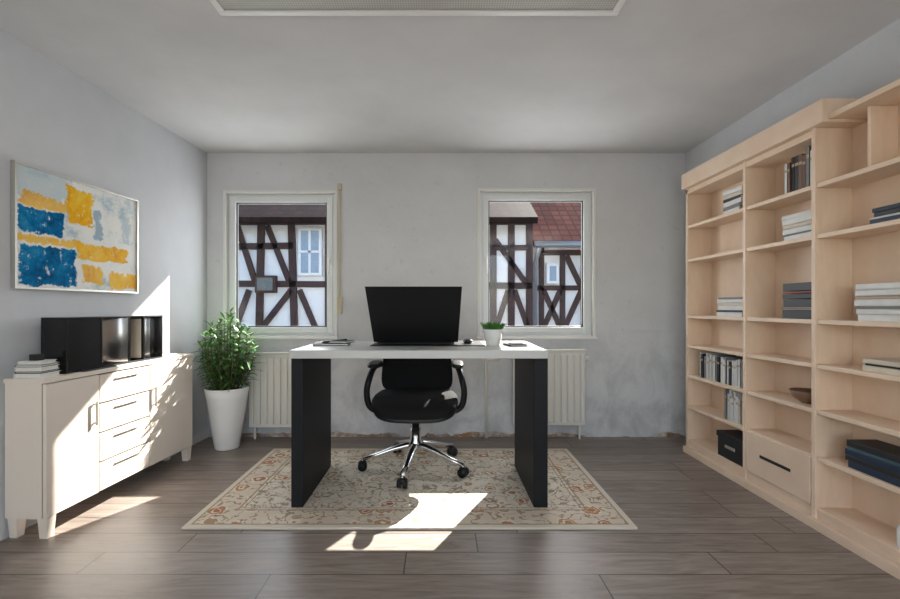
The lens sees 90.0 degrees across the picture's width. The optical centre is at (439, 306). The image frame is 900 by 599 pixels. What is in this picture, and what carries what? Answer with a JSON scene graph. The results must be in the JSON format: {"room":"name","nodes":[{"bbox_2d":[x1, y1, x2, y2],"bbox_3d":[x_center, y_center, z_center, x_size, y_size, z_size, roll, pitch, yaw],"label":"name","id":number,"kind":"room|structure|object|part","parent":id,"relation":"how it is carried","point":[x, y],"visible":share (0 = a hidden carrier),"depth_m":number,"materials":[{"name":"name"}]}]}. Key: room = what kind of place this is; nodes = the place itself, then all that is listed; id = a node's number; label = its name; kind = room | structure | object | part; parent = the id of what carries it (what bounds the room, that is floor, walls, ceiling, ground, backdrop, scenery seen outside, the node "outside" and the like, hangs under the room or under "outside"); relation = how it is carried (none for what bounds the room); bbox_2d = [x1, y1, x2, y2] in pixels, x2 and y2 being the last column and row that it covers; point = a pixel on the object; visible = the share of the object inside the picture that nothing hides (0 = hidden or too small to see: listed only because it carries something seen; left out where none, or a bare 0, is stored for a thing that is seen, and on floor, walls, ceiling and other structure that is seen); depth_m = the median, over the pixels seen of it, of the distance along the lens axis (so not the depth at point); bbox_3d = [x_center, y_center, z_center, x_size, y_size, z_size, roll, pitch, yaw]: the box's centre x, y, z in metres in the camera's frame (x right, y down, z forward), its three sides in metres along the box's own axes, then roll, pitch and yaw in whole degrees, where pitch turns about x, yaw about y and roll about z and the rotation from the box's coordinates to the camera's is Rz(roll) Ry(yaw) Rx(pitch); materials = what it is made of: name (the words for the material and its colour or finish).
{"room":"office","nodes":[
{"label":"office","id":0,"kind":"room"},
{"bbox_2d":[0,30,206,540],"bbox_3d":[-2.223,-0.102,1.054,0.200,2.403,5.527,0,0,3],"label":"wall","id":1,"kind":"structure","parent":0,"point":[52,119],"depth_m":2.69,"materials":[{"name":"paint"}]},
{"bbox_2d":[11,160,138,293],"bbox_3d":[-2.025,-0.397,2.565,0.024,0.617,0.818,0,0,3],"label":"framed painting","id":2,"kind":"object","parent":1,"relation":"attached to","point":[68,234],"visible":1,"depth_m":2.46,"materials":[{"name":"paint"}]},
{"bbox_2d":[171,429,208,455],"bbox_3d":[-1.978,1.065,3.554,0.014,0.070,0.508,0,0,3],"label":"baseboard","id":3,"kind":"structure","parent":1,"relation":"attached to","point":[204,434],"depth_m":3.69,"materials":[{"name":"white paint"}]},
{"bbox_2d":[207,153,684,436],"bbox_3d":[0.050,-0.102,3.878,4.500,2.403,0.140,0,0,0],"label":"wall","id":4,"kind":"structure","parent":0,"point":[408,219],"depth_m":3.81,"materials":[{"name":"paint"}]},
{"bbox_2d":[223,190,336,336],"bbox_3d":[-1.350,-0.366,3.802,0.963,1.239,0.016,0,0,0],"label":"trim","id":5,"kind":"structure","parent":4,"relation":"attached to","point":[223,190],"depth_m":3.79,"materials":[{"name":"white paint"}]},
{"bbox_2d":[223,192,337,338],"bbox_3d":[-1.350,-0.351,3.861,0.979,1.245,0.175,0,0,0],"label":"window","id":6,"kind":"structure","parent":4,"relation":"in","point":[232,200],"depth_m":3.83,"materials":[{"name":"white paint"}]},
{"bbox_2d":[337,183,341,313],"bbox_3d":[-0.846,-0.491,3.794,0.040,1.100,0.028,0,0,0],"label":"strap","id":7,"kind":"object","parent":4,"relation":"attached to","point":[339,185],"visible":1,"depth_m":3.80,"materials":[{"name":"beige fabric"}]},
{"bbox_2d":[478,188,595,336],"bbox_3d":[0.817,-0.374,3.802,0.997,1.256,0.016,0,0,0],"label":"trim","id":8,"kind":"structure","parent":4,"relation":"attached to","point":[594,189],"depth_m":3.79,"materials":[{"name":"white paint"}]},
{"bbox_2d":[477,190,597,338],"bbox_3d":[0.817,-0.359,3.861,1.013,1.262,0.175,0,0,0],"label":"window","id":9,"kind":"structure","parent":4,"relation":"in","point":[586,197],"depth_m":3.83,"materials":[{"name":"white paint"}]},
{"bbox_2d":[622,328,682,330],"bbox_3d":[1.794,0.190,3.802,0.508,0.025,0.012,0,0,0],"label":"trim","id":10,"kind":"structure","parent":4,"relation":"attached to","point":[623,329],"depth_m":3.80,"materials":[{"name":"paint"}]},
{"bbox_2d":[0,0,899,152],"bbox_3d":[-0.050,-1.363,1.024,4.800,0.120,5.848,0,0,0],"label":"ceiling","id":11,"kind":"structure","parent":0,"point":[653,76],"depth_m":2.44,"materials":[{"name":"paint"}]},
{"bbox_2d":[210,0,625,15],"bbox_3d":[-0.093,-1.293,1.617,1.747,0.020,0.735,0,0,0],"label":"panel","id":12,"kind":"object","parent":11,"relation":"attached to","point":[224,7],"depth_m":1.94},
{"bbox_2d":[0,437,899,598],"bbox_3d":[-0.050,1.160,1.024,4.800,0.120,5.848,0,0,0],"label":"floor","id":13,"kind":"structure","parent":0,"point":[700,533],"depth_m":2.02,"materials":[{"name":"brown wood"}]},
{"bbox_2d":[3,353,193,538],"bbox_3d":[-1.915,0.719,2.694,0.220,0.762,1.162,0,0,3],"label":"sideboard","id":14,"kind":"object","parent":13,"relation":"on","point":[71,437],"visible":0.99,"depth_m":2.33,"materials":[{"name":"beige paint"}]},
{"bbox_2d":[13,354,60,378],"bbox_3d":[-1.953,0.283,2.185,0.128,0.110,0.124,0,0,0],"label":"book stack","id":15,"kind":"object","parent":14,"relation":"on","point":[36,366],"visible":1,"depth_m":2.14,"materials":[{"name":"paper"}]},
{"bbox_2d":[81,365,116,371],"bbox_3d":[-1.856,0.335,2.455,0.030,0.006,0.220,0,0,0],"label":"magazine","id":16,"kind":"object","parent":14,"relation":"on","point":[93,369],"visible":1,"depth_m":2.43,"materials":[{"name":"paper"}]},
{"bbox_2d":[41,315,162,373],"bbox_3d":[-1.931,0.196,2.635,0.135,0.285,0.730,0,0,3],"label":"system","id":17,"kind":"object","parent":14,"relation":"on","point":[81,343],"visible":0.98,"depth_m":2.48,"materials":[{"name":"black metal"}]},
{"bbox_2d":[191,307,263,450],"bbox_3d":[-1.661,0.551,3.499,0.541,1.098,0.369,0,0,0],"label":"potted plant","id":18,"kind":"object","parent":13,"relation":"on","point":[226,401],"visible":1,"depth_m":3.44,"materials":[{"name":"green plant"}]},
{"bbox_2d":[249,352,290,438],"bbox_3d":[-1.259,0.737,3.749,0.648,0.726,0.116,0,0,0],"label":"radiator","id":19,"kind":"object","parent":13,"relation":"on","point":[270,394],"visible":0.46,"depth_m":3.69,"materials":[{"name":"metal"}]},
{"bbox_2d":[181,449,637,529],"bbox_3d":[-0.150,1.094,2.840,2.255,0.012,1.240,0,0,0],"label":"area rug","id":20,"kind":"object","parent":13,"relation":"on","point":[493,495],"visible":0.96,"depth_m":2.57,"materials":[{"name":"beige fabric"}]},
{"bbox_2d":[358,359,468,488],"bbox_3d":[-0.181,0.597,3.042,0.738,0.983,0.752,0,0,0],"label":"office chair","id":21,"kind":"object","parent":20,"relation":"on","point":[416,392],"visible":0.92,"depth_m":3.02,"materials":[{"name":"fabric"}]},
{"bbox_3d":[-0.165,0.661,3.070,0.570,0.157,0.540,0,0,0],"label":"seat","id":22,"kind":"part","parent":21,"relation":"part of","materials":[{"name":"black fabric"}]},
{"bbox_3d":[-0.165,0.424,3.293,0.513,0.638,0.249,0,0,0],"label":"backrest","id":23,"kind":"part","parent":21,"relation":"part of","materials":[{"name":"black fabric"}]},
{"bbox_2d":[289,341,548,506],"bbox_3d":[-0.112,0.660,2.745,1.394,0.856,0.670,0,0,0],"label":"office desk","id":24,"kind":"object","parent":20,"relation":"on","point":[310,364],"visible":0.98,"depth_m":2.46,"materials":[{"name":"grey laminate"}]},
{"bbox_2d":[313,339,353,345],"bbox_3d":[-0.651,0.213,2.760,0.242,0.038,0.170,0,0,0],"label":"notebook","id":25,"kind":"object","parent":24,"relation":"on","point":[334,342],"visible":1,"depth_m":2.70,"materials":[{"name":"paper"}]},
{"bbox_2d":[370,341,484,345],"bbox_3d":[-0.072,0.230,2.860,0.684,0.004,0.400,0,0,0],"label":"desk mat","id":26,"kind":"object","parent":24,"relation":"on","point":[459,343],"visible":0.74,"depth_m":2.74,"materials":[{"name":"black plastic"}]},
{"bbox_2d":[365,286,461,343],"bbox_3d":[-0.153,0.055,2.819,0.560,0.346,0.461,0,0,0],"label":"laptop","id":27,"kind":"object","parent":26,"relation":"on","point":[398,314],"visible":1,"depth_m":2.67,"materials":[{"name":"black plastic"}]},
{"bbox_2d":[463,338,472,343],"bbox_3d":[0.175,0.214,2.820,0.060,0.032,0.104,0,0,0],"label":"computer mouse","id":28,"kind":"object","parent":26,"relation":"on","point":[466,341],"visible":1,"depth_m":2.78,"materials":[{"name":"black plastic"}]},
{"bbox_2d":[480,322,505,345],"bbox_3d":[0.322,0.160,2.721,0.163,0.144,0.161,0,0,0],"label":"potted succulent","id":29,"kind":"object","parent":24,"relation":"on","point":[492,331],"visible":1,"depth_m":2.68,"materials":[{"name":"white ceramic"}]},
{"bbox_2d":[503,342,527,346],"bbox_3d":[0.453,0.223,2.720,0.110,0.018,0.140,0,0,-11],"label":"notebook","id":30,"kind":"object","parent":24,"relation":"on","point":[510,344],"visible":1,"depth_m":2.67,"materials":[{"name":"paper"}]},
{"bbox_2d":[485,359,500,437],"bbox_3d":[0.443,0.762,3.778,0.130,0.676,0.022,0,0,0],"label":"pipe","id":31,"kind":"object","parent":13,"relation":"on","point":[487,360],"visible":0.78,"depth_m":3.77,"materials":[{"name":"metal"}]},
{"bbox_2d":[513,349,588,438],"bbox_3d":[0.920,0.725,3.749,0.631,0.750,0.116,0,0,0],"label":"radiator","id":32,"kind":"object","parent":13,"relation":"on","point":[566,367],"visible":0.51,"depth_m":3.69,"materials":[{"name":"metal"}]},
{"bbox_2d":[682,79,899,579],"bbox_3d":[1.955,0.048,2.410,0.230,2.105,2.044,0,0,0],"label":"bookcase","id":33,"kind":"object","parent":13,"relation":"on","point":[794,460],"visible":0.98,"depth_m":2.30,"materials":[{"name":"brown wood"}]},
{"bbox_2d":[700,352,742,388],"bbox_3d":[1.967,0.420,3.055,0.140,0.185,0.489,0,0,0],"label":"books","id":34,"kind":"object","parent":33,"relation":"in","point":[724,368],"visible":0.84,"depth_m":3.05,"materials":[{"name":"paper"}]},
{"bbox_2d":[716,430,742,466],"bbox_3d":[1.958,0.917,2.930,0.154,0.165,0.270,0,0,0],"label":"storage box","id":35,"kind":"object","parent":33,"relation":"in","point":[730,442],"visible":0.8,"depth_m":2.93,"materials":[{"name":"metal"}]},
{"bbox_2d":[716,297,742,316],"bbox_3d":[1.967,-0.001,2.943,0.146,0.127,0.301,0,0,0],"label":"book stack","id":36,"kind":"object","parent":33,"relation":"in","point":[727,306],"visible":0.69,"depth_m":2.94,"materials":[{"name":"paper"}]},
{"bbox_2d":[722,185,742,213],"bbox_3d":[1.965,-0.694,2.924,0.145,0.155,0.202,0,0,0],"label":"book stack","id":37,"kind":"object","parent":33,"relation":"in","point":[733,198],"visible":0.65,"depth_m":2.91,"materials":[{"name":"paper"}]},
{"bbox_2d":[724,389,742,424],"bbox_3d":[1.966,0.646,2.917,0.138,0.199,0.205,0,0,0],"label":"books","id":38,"kind":"object","parent":33,"relation":"in","point":[733,400],"visible":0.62,"depth_m":2.91,"materials":[{"name":"paper"}]},
{"bbox_2d":[781,282,810,318],"bbox_3d":[1.962,-0.033,2.395,0.137,0.191,0.210,0,0,0],"label":"book stack","id":39,"kind":"object","parent":33,"relation":"in","point":[801,297],"visible":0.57,"depth_m":2.39,"materials":[{"name":"grey paper"}]},
{"bbox_2d":[782,210,810,240],"bbox_3d":[1.967,-0.431,2.393,0.144,0.138,0.223,0,0,0],"label":"book stack","id":40,"kind":"object","parent":33,"relation":"in","point":[798,225],"visible":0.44,"depth_m":2.39,"materials":[{"name":"paper"}]},
{"bbox_2d":[784,145,810,193],"bbox_3d":[1.966,-0.723,2.385,0.138,0.214,0.190,0,0,0],"label":"books","id":41,"kind":"object","parent":33,"relation":"in","point":[797,173],"visible":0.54,"depth_m":2.39,"materials":[{"name":"paper"}]},
{"bbox_2d":[789,388,810,403],"bbox_3d":[1.965,0.478,2.400,0.168,0.068,0.168,0,0,0],"label":"wooden bowl","id":42,"kind":"object","parent":33,"relation":"in","point":[803,395],"visible":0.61,"depth_m":2.38,"materials":[{"name":"brown wood"}]},
{"bbox_2d":[845,439,899,486],"bbox_3d":[1.968,0.682,1.959,0.146,0.126,0.313,0,0,0],"label":"book stack","id":43,"kind":"object","parent":33,"relation":"in","point":[878,459],"visible":1,"depth_m":1.98,"materials":[{"name":"paper"}]},
{"bbox_2d":[854,282,899,321],"bbox_3d":[1.968,-0.020,1.932,0.146,0.166,0.268,0,0,0],"label":"book stack","id":44,"kind":"object","parent":33,"relation":"in","point":[880,302],"visible":1,"depth_m":1.95,"materials":[{"name":"paper"}]},
{"bbox_2d":[862,358,899,375],"bbox_3d":[1.967,0.258,1.925,0.143,0.055,0.199,0,0,0],"label":"book stack","id":45,"kind":"object","parent":33,"relation":"in","point":[891,366],"visible":1,"depth_m":1.94,"materials":[{"name":"paper"}]},
{"bbox_2d":[870,203,899,223],"bbox_3d":[1.970,-0.398,1.898,0.143,0.071,0.196,0,0,0],"label":"book stack","id":46,"kind":"object","parent":33,"relation":"in","point":[889,212],"visible":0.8,"depth_m":1.92,"materials":[{"name":"paper"}]},
{"bbox_2d":[897,525,899,548],"bbox_3d":[1.930,0.936,1.860,0.060,0.127,0.060,0,0,0],"label":"bottle","id":47,"kind":"object","parent":33,"relation":"in","point":[898,526],"visible":1,"depth_m":1.86,"materials":[{"name":"white ceramic"}]},
{"bbox_2d":[685,18,899,436],"bbox_3d":[2.175,-0.102,1.054,0.200,2.403,5.508,0,0,0],"label":"wall","id":48,"kind":"structure","parent":0,"point":[872,64],"depth_m":2.45,"materials":[{"name":"paint"}]},
{"label":"outside","id":49,"kind":"structure","parent":0,"visible":0},
{"bbox_3d":[0.000,4.150,22.124,60.000,0.100,35.752,0,0,0],"label":"ground","id":50,"kind":"structure","parent":49,"visible":0},
{"bbox_2d":[239,202,537,325],"bbox_3d":[-3.680,0.575,9.750,10.640,7.050,4.500,0,0,0],"label":"half-timbered house","id":51,"kind":"structure","parent":50,"relation":"on","point":[282,247],"depth_m":7.94,"materials":[{"name":"paint"}]},
{"bbox_2d":[530,202,580,325],"bbox_3d":[5.328,0.530,9.893,7.344,7.140,4.215,0,0,0],"label":"house","id":52,"kind":"structure","parent":50,"relation":"on","point":[557,232],"depth_m":8.24,"materials":[{"name":"paint"}]}
]}

